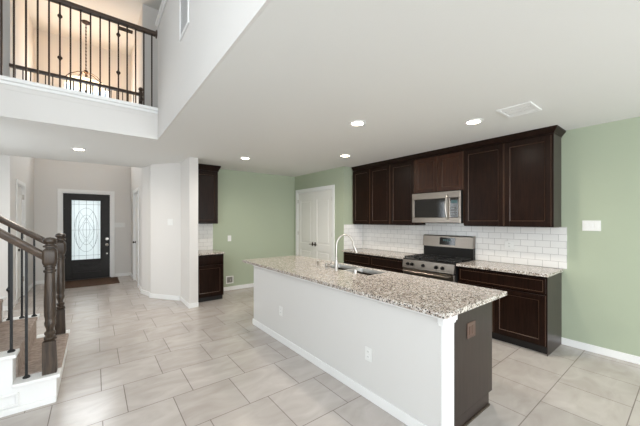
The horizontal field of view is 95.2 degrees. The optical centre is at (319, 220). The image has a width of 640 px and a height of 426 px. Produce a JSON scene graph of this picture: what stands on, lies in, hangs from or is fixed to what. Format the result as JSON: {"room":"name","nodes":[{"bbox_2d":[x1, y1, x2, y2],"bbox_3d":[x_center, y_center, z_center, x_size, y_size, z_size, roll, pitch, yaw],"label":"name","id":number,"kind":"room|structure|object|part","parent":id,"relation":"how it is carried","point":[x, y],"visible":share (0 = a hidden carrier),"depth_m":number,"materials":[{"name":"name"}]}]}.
{"room":"kitchen","nodes":[
{"label":"kitchen","id":0,"kind":"room"},
{"bbox_2d":[0,0,33,305],"bbox_3d":[-6.244,-1.555,6.076,0.120,6.250,2.550,0,0,-38],"label":"wall","id":1,"kind":"structure","parent":0,"point":[12,168],"depth_m":5.39,"materials":[{"name":"white paint"}]},
{"bbox_2d":[16,179,25,302],"bbox_3d":[-6.003,0.395,5.801,0.155,2.350,0.890,0,0,-38],"label":"door","id":2,"kind":"structure","parent":1,"relation":"in","point":[20,186],"depth_m":5.92,"materials":[{"name":"white paint"}]},
{"bbox_2d":[13,283,32,306],"bbox_3d":[-6.187,1.528,6.111,0.014,0.085,2.536,0,0,-38],"label":"baseboard","id":3,"kind":"structure","parent":1,"relation":"attached to","point":[31,285],"depth_m":6.45,"materials":[{"name":"white paint"}]},
{"bbox_2d":[0,83,157,139],"bbox_3d":[-3.464,-1.325,3.260,2.899,0.390,0.160,0,0,-38],"label":"wall","id":4,"kind":"structure","parent":0,"point":[16,102],"depth_m":3.52,"materials":[{"name":"white paint"}]},
{"bbox_2d":[0,75,157,113],"bbox_3d":[-3.464,-1.525,3.260,2.900,0.080,0.220,0,0,-38],"label":"trim","id":5,"kind":"structure","parent":4,"relation":"attached to","point":[3,79],"depth_m":3.52,"materials":[{"name":"white paint"}]},
{"bbox_2d":[0,0,157,106],"bbox_3d":[-3.461,-2.128,3.256,2.898,1.124,0.110,0,0,-38],"label":"balcony railing","id":6,"kind":"object","parent":5,"relation":"on","point":[71,5],"visible":0.91,"depth_m":3.63,"materials":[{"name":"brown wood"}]},
{"bbox_3d":[-3.461,-2.636,3.256,2.898,0.057,0.068,0,0,-38],"label":"handrail","id":7,"kind":"part","parent":6,"relation":"part of","materials":[{"name":"brown wood"}]},
{"bbox_2d":[34,29,130,280],"bbox_3d":[-6.254,-1.555,7.774,2.280,6.250,0.150,0,0,-38],"label":"wall","id":8,"kind":"structure","parent":0,"point":[50,175],"depth_m":7.63,"materials":[{"name":"white paint"}]},
{"bbox_2d":[35,272,129,284],"bbox_3d":[-6.189,1.528,7.720,1.976,0.085,0.014,0,0,-38],"label":"baseboard","id":9,"kind":"structure","parent":8,"relation":"attached to","point":[118,274],"depth_m":8.13,"materials":[{"name":"white paint"}]},
{"bbox_2d":[57,189,114,281],"bbox_3d":[-6.191,0.385,7.770,1.185,2.370,0.172,0,0,-38],"label":"door","id":10,"kind":"structure","parent":8,"relation":"in","point":[86,217],"depth_m":7.77,"materials":[{"name":"black paint"}]},
{"bbox_3d":[-6.218,0.255,7.772,0.605,1.570,0.008,0,0,-38],"label":"glass","id":11,"kind":"part","parent":10,"relation":"part of","materials":[{"name":"glass"}]},
{"bbox_3d":[-6.200,0.255,7.749,0.665,1.630,0.015,0,0,-38],"label":"glass frame","id":12,"kind":"part","parent":10,"relation":"part of","materials":[{"name":"glass"}]},
{"bbox_3d":[-6.203,1.563,7.786,1.015,0.013,0.132,0,0,-38],"label":"sill","id":13,"kind":"part","parent":10,"relation":"part of","materials":[{"name":"brown wood"}]},
{"bbox_2d":[62,80,110,97],"bbox_3d":[-6.225,-2.665,7.815,1.015,1.870,0.100,0,0,-38],"label":"window","id":14,"kind":"structure","parent":8,"relation":"in","point":[63,81],"depth_m":7.88,"materials":[{"name":"white glass"}]},
{"bbox_2d":[115,223,124,226],"bbox_3d":[-5.600,0.132,8.176,0.208,0.086,0.010,0,0,-38],"label":"light switch","id":15,"kind":"object","parent":8,"relation":"attached to","point":[116,224],"visible":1,"depth_m":8.17,"materials":[{"name":"white plastic"}]},
{"bbox_2d":[27,0,161,55],"bbox_3d":[-0.966,-4.730,3.297,7.200,0.100,13.700,0,0,-38],"label":"ceiling","id":16,"kind":"structure","parent":0,"point":[127,10],"depth_m":6.80,"materials":[{"name":"white paint"}]},
{"bbox_2d":[66,20,104,92],"bbox_3d":[-5.523,-3.840,6.891,0.778,1.679,0.794,0,0,-38],"label":"pendant light","id":17,"kind":"object","parent":16,"relation":"hanging from","point":[76,84],"visible":0.7,"depth_m":6.85,"materials":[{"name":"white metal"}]},
{"bbox_3d":[-5.523,-3.146,6.891,0.750,0.172,0.750,0,0,-38],"label":"lamp shade","id":18,"kind":"part","parent":17,"relation":"part of","materials":[{"name":"white glass"}]},
{"bbox_3d":[-5.523,-4.085,6.891,0.030,1.110,0.030,0,0,30],"label":"chain","id":19,"kind":"part","parent":17,"relation":"part of","materials":[{"name":"brown metal"}]},
{"bbox_2d":[119,26,132,33],"bbox_3d":[-4.780,-4.673,7.174,0.300,0.011,0.150,0,0,-38],"label":"ceiling vent","id":20,"kind":"object","parent":16,"relation":"in","point":[120,28],"visible":0.78,"depth_m":7.18,"materials":[{"name":"brown metal"}]},
{"bbox_2d":[131,4,149,291],"bbox_3d":[-4.394,-1.555,7.182,0.220,6.250,3.060,0,0,-38],"label":"wall","id":21,"kind":"structure","parent":0,"point":[140,177],"depth_m":6.37,"materials":[{"name":"white paint"}]},
{"bbox_2d":[133,187,138,283],"bbox_3d":[-4.549,0.395,7.296,0.155,2.350,1.160,0,0,-38],"label":"door","id":22,"kind":"structure","parent":21,"relation":"in","point":[136,191],"depth_m":7.51,"materials":[{"name":"white paint"}]},
{"bbox_2d":[130,272,149,296],"bbox_3d":[-4.440,1.528,7.131,0.114,0.085,3.085,0,0,-38],"label":"baseboard","id":23,"kind":"structure","parent":21,"relation":"attached to","point":[144,292],"depth_m":6.23,"materials":[{"name":"white paint"}]},
{"bbox_2d":[149,7,158,107],"bbox_3d":[1.093,-3.055,3.256,3.990,3.250,11.120,0,0,-38],"label":"wall","id":24,"kind":"structure","parent":0,"point":[153,13],"depth_m":6.46,"materials":[{"name":"white paint"}]},
{"bbox_2d":[155,0,166,28],"bbox_3d":[0.261,-2.723,0.939,0.220,0.085,8.167,0,0,-38],"label":"trim","id":25,"kind":"structure","parent":24,"relation":"on","point":[163,3],"depth_m":3.82,"materials":[{"name":"white paint"}]},
{"bbox_2d":[150,163,180,295],"bbox_3d":[-3.084,0.220,5.892,0.776,2.700,0.120,0,0,16],"label":"wall","id":26,"kind":"structure","parent":0,"point":[165,179],"depth_m":5.82,"materials":[{"name":"white paint"}]},
{"bbox_2d":[150,293,179,300],"bbox_3d":[-3.094,1.528,5.819,0.738,0.085,0.014,0,0,17],"label":"baseboard","id":27,"kind":"structure","parent":26,"relation":"attached to","point":[159,296],"depth_m":5.81,"materials":[{"name":"white paint"}]},
{"bbox_2d":[168,219,172,224],"bbox_3d":[-2.972,0.035,5.791,0.125,0.125,0.010,0,0,16],"label":"light switch","id":28,"kind":"object","parent":26,"relation":"attached to","point":[170,221],"visible":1,"depth_m":5.78,"materials":[{"name":"white plastic"}]},
{"bbox_2d":[181,157,197,303],"bbox_3d":[-2.540,0.220,5.606,0.150,2.700,0.880,0,0,-38],"label":"wall","id":29,"kind":"structure","parent":0,"point":[189,167],"depth_m":5.29,"materials":[{"name":"white paint"}]},
{"bbox_2d":[180,296,198,307],"bbox_3d":[-2.467,1.528,5.502,0.166,0.085,0.654,0,0,-38],"label":"baseboard","id":30,"kind":"structure","parent":29,"relation":"attached to","point":[191,305],"depth_m":5.28,"materials":[{"name":"white paint"}]},
{"bbox_2d":[158,0,270,139],"bbox_3d":[0.270,-1.930,0.926,0.160,1.600,8.136,0,0,-38],"label":"wall","id":31,"kind":"structure","parent":0,"point":[215,27],"depth_m":2.64,"materials":[{"name":"white paint"}]},
{"bbox_2d":[179,0,188,40],"bbox_3d":[-1.333,-2.050,2.862,0.011,0.420,0.360,0,0,-38],"label":"air vent","id":32,"kind":"object","parent":31,"relation":"in","point":[183,4],"visible":1,"depth_m":2.89,"materials":[{"name":"white metal"}]},
{"bbox_2d":[212,169,294,286],"bbox_3d":[-1.516,0.220,7.029,3.510,2.700,0.120,0,0,-38],"label":"wall","id":33,"kind":"structure","parent":0,"point":[257,210],"depth_m":6.86,"materials":[{"name":"green paint"}]},
{"bbox_2d":[198,224,212,249],"bbox_3d":[-2.534,0.351,6.160,0.533,0.559,0.010,0,0,-38],"label":"tile backsplash","id":34,"kind":"structure","parent":33,"relation":"attached to","point":[205,231],"depth_m":6.23,"materials":[{"name":"white tile"}]},
{"bbox_2d":[198,164,220,223],"bbox_3d":[-2.402,-0.529,6.037,0.589,1.198,0.363,0,0,-38],"label":"upper cabinet","id":35,"kind":"object","parent":33,"relation":"attached to","point":[207,174],"visible":0.51,"depth_m":5.95,"materials":[{"name":"brown wood"}]},
{"bbox_3d":[-2.402,-1.069,6.037,0.589,0.118,0.363,0,0,-38],"label":"crown moulding","id":36,"kind":"part","parent":35,"relation":"part of","materials":[{"name":"brown wood"}]},
{"bbox_2d":[226,276,233,283],"bbox_3d":[-2.019,1.335,6.543,0.170,0.170,0.033,0,0,-38],"label":"box","id":37,"kind":"object","parent":33,"relation":"attached to","point":[229,279],"visible":1,"depth_m":6.55,"materials":[{"name":"white plastic"}]},
{"bbox_2d":[224,283,253,290],"bbox_3d":[-1.487,1.528,6.966,2.070,0.085,0.014,0,0,-38],"label":"baseboard","id":38,"kind":"structure","parent":33,"relation":"attached to","point":[251,284],"depth_m":6.67,"materials":[{"name":"white paint"}]},
{"bbox_2d":[0,0,639,176],"bbox_3d":[-0.141,-1.280,2.228,7.200,0.300,11.000,0,0,-38],"label":"ceiling","id":39,"kind":"structure","parent":0,"point":[285,98],"depth_m":2.45,"materials":[{"name":"white paint"}]},
{"bbox_2d":[71,147,86,150],"bbox_3d":[-3.820,-1.125,4.627,0.200,0.010,0.200,0,0,-38],"label":"recessed light","id":40,"kind":"object","parent":39,"relation":"in","point":[73,148],"visible":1,"depth_m":4.63,"materials":[{"name":"white plastic"}]},
{"bbox_2d":[349,120,365,125],"bbox_3d":[0.436,-1.125,3.391,0.200,0.010,0.200,0,0,-38],"label":"recessed light","id":41,"kind":"object","parent":39,"relation":"in","point":[355,122],"visible":1,"depth_m":3.38,"materials":[{"name":"white paint"}]},
{"bbox_2d":[464,119,482,124],"bbox_3d":[1.755,-1.125,3.340,0.200,0.010,0.200,0,0,-38],"label":"recessed light","id":42,"kind":"object","parent":39,"relation":"in","point":[471,121],"visible":1,"depth_m":3.33,"materials":[{"name":"white plastic"}]},
{"bbox_2d":[496,101,541,117],"bbox_3d":[2.031,-1.123,2.982,0.340,0.011,0.300,0,0,-38],"label":"ceiling vent","id":43,"kind":"object","parent":39,"relation":"in","point":[528,107],"visible":1,"depth_m":2.97,"materials":[{"name":"white metal"}]},
{"bbox_3d":[-4.991,-1.490,5.369,3.060,0.120,0.100,0,0,-38],"label":"trim","id":44,"kind":"structure","parent":39,"relation":"on","visible":0},
{"bbox_2d":[9,63,142,104],"bbox_3d":[-4.593,-2.198,5.676,2.004,1.294,0.100,0,0,-38],"label":"balcony railing","id":45,"kind":"object","parent":44,"relation":"on","point":[140,93],"visible":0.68,"depth_m":5.64,"materials":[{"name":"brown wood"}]},
{"bbox_3d":[-3.839,-2.198,6.258,0.100,1.294,0.100,0,0,-38],"label":"newel post","id":46,"kind":"part","parent":45,"relation":"part of","materials":[{"name":"brown wood"}]},
{"bbox_2d":[0,275,639,425],"bbox_3d":[-0.966,1.600,3.297,7.200,0.060,13.700,0,0,-38],"label":"floor","id":47,"kind":"structure","parent":0,"point":[133,358],"depth_m":2.88,"materials":[{"name":"tile"}]},
{"bbox_2d":[0,296,69,417],"bbox_3d":[-3.423,0.717,2.442,1.963,1.707,1.316,0,0,-38],"label":"staircase","id":48,"kind":"structure","parent":47,"relation":"on","point":[17,394],"depth_m":2.50,"materials":[{"name":"white paint"}]},
{"bbox_3d":[-3.100,0.849,1.892,1.618,1.323,0.016,0,0,-38],"label":"panel moulding","id":49,"kind":"part","parent":48,"relation":"part of","materials":[{"name":"white paint"}]},
{"bbox_3d":[-3.048,1.545,1.935,1.937,0.050,0.012,0,0,-38],"label":"trim","id":50,"kind":"part","parent":48,"relation":"part of","materials":[{"name":"white paint"}]},
{"bbox_2d":[0,228,57,378],"bbox_3d":[-3.087,0.058,1.990,1.940,2.537,0.101,0,0,-38],"label":"stair railing","id":51,"kind":"object","parent":48,"relation":"on","point":[49,255],"visible":1,"depth_m":2.51,"materials":[{"name":"brown wood"}]},
{"bbox_3d":[-3.123,-0.432,1.963,1.850,1.556,0.068,0,0,-38],"label":"handrail","id":52,"kind":"part","parent":51,"relation":"part of","materials":[{"name":"brown wood"}]},
{"bbox_3d":[-2.359,0.737,2.552,0.101,1.180,0.101,0,0,-38],"label":"newel post","id":53,"kind":"part","parent":51,"relation":"part of","materials":[{"name":"brown wood"}]},
{"bbox_2d":[0,215,65,334],"bbox_3d":[-3.778,0.134,2.876,1.930,2.384,0.101,0,0,-38],"label":"stair railing","id":54,"kind":"object","parent":48,"relation":"on","point":[60,326],"visible":0.88,"depth_m":3.38,"materials":[{"name":"brown wood"}]},
{"bbox_3d":[-3.813,-0.357,2.849,1.840,1.401,0.068,0,0,-38],"label":"handrail","id":55,"kind":"part","parent":54,"relation":"part of","materials":[{"name":"brown wood"}]},
{"bbox_3d":[-3.053,0.737,3.435,0.101,1.180,0.101,0,0,-38],"label":"newel post","id":56,"kind":"part","parent":54,"relation":"part of","materials":[{"name":"brown wood"}]},
{"bbox_2d":[65,277,119,288],"bbox_3d":[-5.741,1.563,7.355,1.100,0.014,0.940,0,0,-38],"label":"doormat","id":57,"kind":"object","parent":47,"relation":"on","point":[111,280],"visible":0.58,"depth_m":7.30,"materials":[{"name":"brown fabric"}]},
{"bbox_2d":[198,254,223,301],"bbox_3d":[-2.326,1.117,5.901,0.542,0.905,0.671,0,0,-38],"label":"base cabinet","id":58,"kind":"object","parent":47,"relation":"on","point":[210,267],"visible":0.77,"depth_m":5.65,"materials":[{"name":"brown wood"}]},
{"bbox_3d":[-2.129,0.767,5.644,0.519,0.155,0.023,0,0,-38],"label":"drawer","id":59,"kind":"part","parent":58,"relation":"part of","materials":[{"name":"brown wood"}]},
{"bbox_3d":[-2.130,1.165,5.645,0.521,0.590,0.021,0,0,-38],"label":"cabinet door","id":60,"kind":"part","parent":58,"relation":"part of","materials":[{"name":"brown wood"}]},
{"bbox_2d":[198,249,224,255],"bbox_3d":[-2.314,0.647,5.893,0.555,0.031,0.678,0,0,-38],"label":"countertop","id":61,"kind":"structure","parent":58,"relation":"on","point":[200,252],"depth_m":5.73,"materials":[{"name":"stone"}]},
{"bbox_2d":[253,265,491,425],"bbox_3d":[0.241,1.113,3.457,0.840,0.914,3.066,0,0,-38],"label":"kitchen island","id":62,"kind":"object","parent":47,"relation":"on","point":[424,369],"visible":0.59,"depth_m":2.44,"materials":[{"name":"white paint"}]},
{"bbox_3d":[-0.090,1.528,3.223,0.014,0.085,3.032,0,0,-38],"label":"island baseboard","id":63,"kind":"part","parent":62,"relation":"part of","materials":[{"name":"white paint"}]},
{"bbox_3d":[-0.094,0.671,3.227,0.014,0.029,3.000,0,0,-38],"label":"trim","id":64,"kind":"part","parent":62,"relation":"part of","materials":[{"name":"white paint"}]},
{"bbox_2d":[365,346,371,361],"bbox_3d":[0.422,1.175,2.562,0.008,0.118,0.075,0,0,-38],"label":"wall outlet","id":65,"kind":"object","parent":62,"relation":"attached to","point":[368,351],"visible":1,"depth_m":2.56,"materials":[{"name":"white plastic"}]},
{"bbox_2d":[242,255,506,318],"bbox_3d":[0.207,0.637,3.565,1.015,0.035,3.350,0,0,-38],"label":"island countertop","id":66,"kind":"structure","parent":62,"relation":"on","point":[442,299],"depth_m":2.69,"materials":[{"name":"stone"}]},
{"bbox_2d":[334,234,357,270],"bbox_3d":[0.325,0.394,3.647,0.308,0.451,0.059,0,0,-11],"label":"kitchen faucet","id":67,"kind":"object","parent":66,"relation":"on","point":[340,236],"visible":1,"depth_m":3.62,"materials":[{"name":"silver metal"}]},
{"bbox_2d":[329,264,385,273],"bbox_3d":[0.416,0.739,3.757,0.348,0.222,0.898,0,0,-38],"label":"sink","id":68,"kind":"object","parent":66,"relation":"in","point":[349,268],"visible":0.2,"depth_m":3.81,"materials":[{"name":"silver metal"}]},
{"bbox_3d":[0.279,0.739,3.935,0.348,0.222,0.449,0,0,-38],"label":"sink bowl","id":69,"kind":"part","parent":68,"relation":"part of","materials":[{"name":"silver metal"}]},
{"bbox_3d":[0.553,0.739,3.579,0.348,0.222,0.449,0,0,-38],"label":"sink bowl","id":70,"kind":"part","parent":68,"relation":"part of","materials":[{"name":"silver metal"}]},
{"bbox_3d":[0.903,1.144,2.069,0.155,0.852,0.016,0,0,-38],"label":"corner post","id":71,"kind":"part","parent":62,"relation":"part of","materials":[{"name":"white paint"}]},
{"bbox_2d":[467,320,474,338],"bbox_3d":[1.186,0.855,2.285,0.130,0.120,0.010,0,0,-38],"label":"wall outlet","id":72,"kind":"object","parent":62,"relation":"attached to","point":[470,326],"visible":1,"depth_m":2.27,"materials":[{"name":"brown plastic"}]},
{"bbox_3d":[1.220,1.113,2.332,0.662,0.913,0.020,0,0,-38],"label":"panel","id":73,"kind":"part","parent":62,"relation":"part of","materials":[{"name":"wood"}]},
{"bbox_3d":[1.205,1.562,2.299,0.596,0.016,0.012,0,0,-38],"label":"shoe moulding","id":74,"kind":"part","parent":62,"relation":"part of","materials":[{"name":"brown wood"}]},
{"bbox_2d":[343,252,402,272],"bbox_3d":[1.184,1.111,5.674,0.586,0.919,1.534,0,0,-38],"label":"base cabinet","id":75,"kind":"object","parent":47,"relation":"on","point":[370,261],"visible":0.31,"depth_m":5.42,"materials":[{"name":"brown wood"}]},
{"bbox_3d":[0.724,0.766,5.809,0.024,0.180,0.744,0,0,-38],"label":"drawer","id":76,"kind":"part","parent":75,"relation":"part of","materials":[{"name":"brown wood"}]},
{"bbox_3d":[0.961,1.165,5.505,0.021,0.585,0.496,0,0,-38],"label":"cabinet door","id":77,"kind":"part","parent":75,"relation":"part of","materials":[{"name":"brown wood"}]},
{"bbox_2d":[342,248,423,258],"bbox_3d":[1.166,0.632,5.652,0.623,0.034,1.533,0,0,-38],"label":"countertop","id":78,"kind":"structure","parent":75,"relation":"on","point":[391,254],"depth_m":5.56,"materials":[{"name":"stone"}]},
{"bbox_3d":[1.192,0.766,5.204,0.024,0.180,0.754,0,0,-38],"label":"drawer","id":79,"kind":"part","parent":75,"relation":"part of","materials":[{"name":"brown wood"}]},
{"bbox_3d":[1.272,1.165,5.102,0.021,0.585,0.496,0,0,-38],"label":"cabinet door","id":80,"kind":"part","parent":75,"relation":"part of","materials":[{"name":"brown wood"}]},
{"bbox_2d":[402,234,474,282],"bbox_3d":[1.864,0.910,4.660,0.713,1.320,0.874,0,0,-38],"label":"gas range","id":81,"kind":"object","parent":47,"relation":"on","point":[442,253],"visible":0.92,"depth_m":4.61,"materials":[{"name":"silver metal"}]},
{"bbox_3d":[1.609,0.815,4.463,0.068,0.025,0.780,0,0,-38],"label":"oven handle","id":82,"kind":"part","parent":81,"relation":"part of","materials":[{"name":"silver metal"}]},
{"bbox_3d":[1.650,0.703,4.495,0.055,0.135,0.874,0,0,-38],"label":"control panel","id":83,"kind":"part","parent":81,"relation":"part of","materials":[{"name":"silver metal"}]},
{"bbox_3d":[1.654,1.065,4.498,0.045,0.570,0.868,0,0,-38],"label":"oven door","id":84,"kind":"part","parent":81,"relation":"part of","materials":[{"name":"silver metal"}]},
{"bbox_2d":[403,256,473,264],"bbox_3d":[1.893,0.630,4.683,0.630,0.020,0.874,0,0,-38],"label":"cooktop","id":85,"kind":"object","parent":81,"relation":"in","point":[415,259],"depth_m":4.52,"materials":[{"name":"black metal"}]},
{"bbox_2d":[458,266,561,355],"bbox_3d":[2.521,1.111,3.942,0.586,0.919,1.038,0,0,-38],"label":"base cabinet","id":86,"kind":"object","parent":47,"relation":"on","point":[529,316],"visible":0.56,"depth_m":3.58,"materials":[{"name":"brown wood"}]},
{"bbox_3d":[2.124,1.165,3.999,0.021,0.585,0.451,0,0,-38],"label":"cabinet door","id":87,"kind":"part","parent":86,"relation":"part of","materials":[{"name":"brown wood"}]},
{"bbox_3d":[2.295,0.766,3.774,0.024,0.180,1.014,0,0,-38],"label":"drawer","id":88,"kind":"part","parent":86,"relation":"part of","materials":[{"name":"brown wood"}]},
{"bbox_2d":[456,260,562,276],"bbox_3d":[2.504,0.632,3.919,0.623,0.034,1.064,0,0,-38],"label":"countertop","id":89,"kind":"structure","parent":86,"relation":"on","point":[478,264],"depth_m":3.80,"materials":[{"name":"stone"}]},
{"bbox_3d":[2.439,1.165,3.591,0.021,0.585,0.551,0,0,-38],"label":"cabinet door","id":90,"kind":"part","parent":86,"relation":"part of","materials":[{"name":"brown wood"}]},
{"bbox_3d":[2.845,1.111,3.541,0.562,0.919,0.007,0,0,-38],"label":"panel","id":91,"kind":"part","parent":86,"relation":"part of","materials":[{"name":"brown wood"}]},
{"bbox_2d":[295,166,358,262],"bbox_3d":[0.203,0.220,7.085,0.720,2.700,1.890,0,0,-38],"label":"wall","id":92,"kind":"structure","parent":0,"point":[341,177],"depth_m":6.26,"materials":[{"name":"green paint"}]},
{"bbox_2d":[296,185,334,261],"bbox_3d":[-0.122,0.398,6.974,0.160,2.345,1.540,0,0,-38],"label":"door","id":93,"kind":"structure","parent":92,"relation":"in","point":[315,207],"depth_m":6.88,"materials":[{"name":"white paint"}]},
{"bbox_2d":[344,224,362,249],"bbox_3d":[0.722,0.350,6.286,0.554,0.527,0.010,0,0,-38],"label":"tile backsplash","id":94,"kind":"structure","parent":92,"relation":"attached to","point":[355,231],"depth_m":6.28,"materials":[{"name":"white tile"}]},
{"bbox_2d":[366,117,639,356],"bbox_3d":[3.508,0.220,3.270,0.150,2.700,8.190,0,0,-38],"label":"wall","id":95,"kind":"structure","parent":0,"point":[600,163],"depth_m":3.41,"materials":[{"name":"green paint"}]},
{"bbox_2d":[352,164,369,224],"bbox_3d":[0.967,-0.521,6.131,0.373,1.213,0.483,0,0,-38],"label":"upper cabinet","id":96,"kind":"object","parent":95,"relation":"attached to","point":[361,174],"visible":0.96,"depth_m":6.04,"materials":[{"name":"brown wood"}]},
{"bbox_3d":[0.967,-1.090,6.131,0.373,0.076,0.483,0,0,-38],"label":"crown moulding","id":97,"kind":"part","parent":96,"relation":"part of","materials":[{"name":"brown wood"}]},
{"bbox_2d":[369,155,424,224],"bbox_3d":[1.429,-0.521,5.531,0.373,1.213,1.028,0,0,-38],"label":"upper cabinet","id":98,"kind":"object","parent":95,"relation":"attached to","point":[392,181],"visible":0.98,"depth_m":5.40,"materials":[{"name":"brown wood"}]},
{"bbox_3d":[1.157,-0.479,5.652,0.021,1.105,0.495,0,0,-38],"label":"cabinet door","id":99,"kind":"part","parent":98,"relation":"part of","materials":[{"name":"brown wood"}]},
{"bbox_3d":[1.429,-1.090,5.531,0.373,0.076,1.028,0,0,-38],"label":"crown moulding","id":100,"kind":"part","parent":98,"relation":"part of","materials":[{"name":"brown wood"}]},
{"bbox_3d":[1.472,-0.479,5.245,0.021,1.105,0.515,0,0,-38],"label":"cabinet door","id":101,"kind":"part","parent":98,"relation":"part of","materials":[{"name":"brown wood"}]},
{"bbox_2d":[413,145,463,193],"bbox_3d":[2.002,-0.789,4.789,0.373,0.678,0.843,0,0,-38],"label":"upper cabinet","id":102,"kind":"object","parent":95,"relation":"attached to","point":[440,170],"visible":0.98,"depth_m":4.65,"materials":[{"name":"brown wood"}]},
{"bbox_3d":[1.765,-0.747,4.865,0.021,0.570,0.425,0,0,-38],"label":"cabinet door","id":103,"kind":"part","parent":102,"relation":"part of","materials":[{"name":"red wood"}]},
{"bbox_2d":[412,190,463,222],"bbox_3d":[1.958,-0.201,4.753,0.468,0.494,0.832,0,0,-38],"label":"microwave","id":104,"kind":"object","parent":102,"relation":"attached to","point":[445,206],"visible":0.97,"depth_m":4.59,"materials":[{"name":"silver metal"}]},
{"bbox_3d":[1.928,-0.205,4.460,0.063,0.389,0.022,0,0,-24],"label":"door handle","id":105,"kind":"part","parent":104,"relation":"part of","materials":[{"name":"silver metal"}]},
{"bbox_3d":[2.029,-0.194,4.404,0.026,0.294,0.128,0,0,-38],"label":"keypad panel","id":106,"kind":"part","parent":104,"relation":"part of","materials":[{"name":"black glass"}]},
{"bbox_3d":[2.002,-1.090,4.789,0.373,0.076,0.843,0,0,-38],"label":"crown moulding","id":107,"kind":"part","parent":102,"relation":"part of","materials":[{"name":"brown wood"}]},
{"bbox_3d":[2.023,-0.747,4.530,0.021,0.570,0.400,0,0,-38],"label":"cabinet door","id":108,"kind":"part","parent":102,"relation":"part of","materials":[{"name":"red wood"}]},
{"bbox_2d":[363,223,566,268],"bbox_3d":[2.025,0.330,5.060,0.010,0.569,3.520,0,0,-38],"label":"tile backsplash","id":109,"kind":"structure","parent":95,"relation":"attached to","point":[533,246],"depth_m":4.36,"materials":[{"name":"white tile"}]},
{"bbox_2d":[504,241,513,249],"bbox_3d":[2.700,0.355,4.169,0.008,0.118,0.120,0,0,-38],"label":"wall outlet","id":110,"kind":"object","parent":109,"relation":"attached to","point":[507,244],"visible":1,"depth_m":4.16,"materials":[{"name":"white plastic"}]},
{"bbox_2d":[462,125,565,226],"bbox_3d":[2.605,-0.521,4.008,0.373,1.213,1.127,0,0,-38],"label":"upper cabinet","id":111,"kind":"object","parent":95,"relation":"attached to","point":[512,180],"visible":1,"depth_m":3.83,"materials":[{"name":"brown wood"}]},
{"bbox_3d":[2.315,-0.479,4.152,0.021,1.105,0.535,0,0,-38],"label":"cabinet door","id":112,"kind":"part","parent":111,"relation":"part of","materials":[{"name":"brown wood"}]},
{"bbox_3d":[2.605,-1.090,4.008,0.373,0.076,1.127,0,0,-38],"label":"crown moulding","id":113,"kind":"part","parent":111,"relation":"part of","materials":[{"name":"brown wood"}]},
{"bbox_3d":[2.640,-0.479,3.731,0.021,1.105,0.510,0,0,-38],"label":"cabinet door","id":114,"kind":"part","parent":111,"relation":"part of","materials":[{"name":"brown wood"}]},
{"bbox_3d":[2.941,-0.483,3.616,0.316,1.137,0.005,0,0,-38],"label":"panel","id":115,"kind":"part","parent":111,"relation":"part of","materials":[{"name":"brown wood"}]},
{"bbox_2d":[582,221,600,230],"bbox_3d":[3.239,0.065,3.486,0.010,0.125,0.165,0,0,-38],"label":"light switch","id":116,"kind":"object","parent":95,"relation":"attached to","point":[586,225],"visible":1,"depth_m":3.48,"materials":[{"name":"white plastic"}]},
{"bbox_2d":[561,337,639,364],"bbox_3d":[4.460,1.528,1.903,0.014,0.085,4.562,0,0,-38],"label":"baseboard","id":117,"kind":"structure","parent":95,"relation":"attached to","point":[580,345],"depth_m":3.41,"materials":[{"name":"white paint"}]}
]}

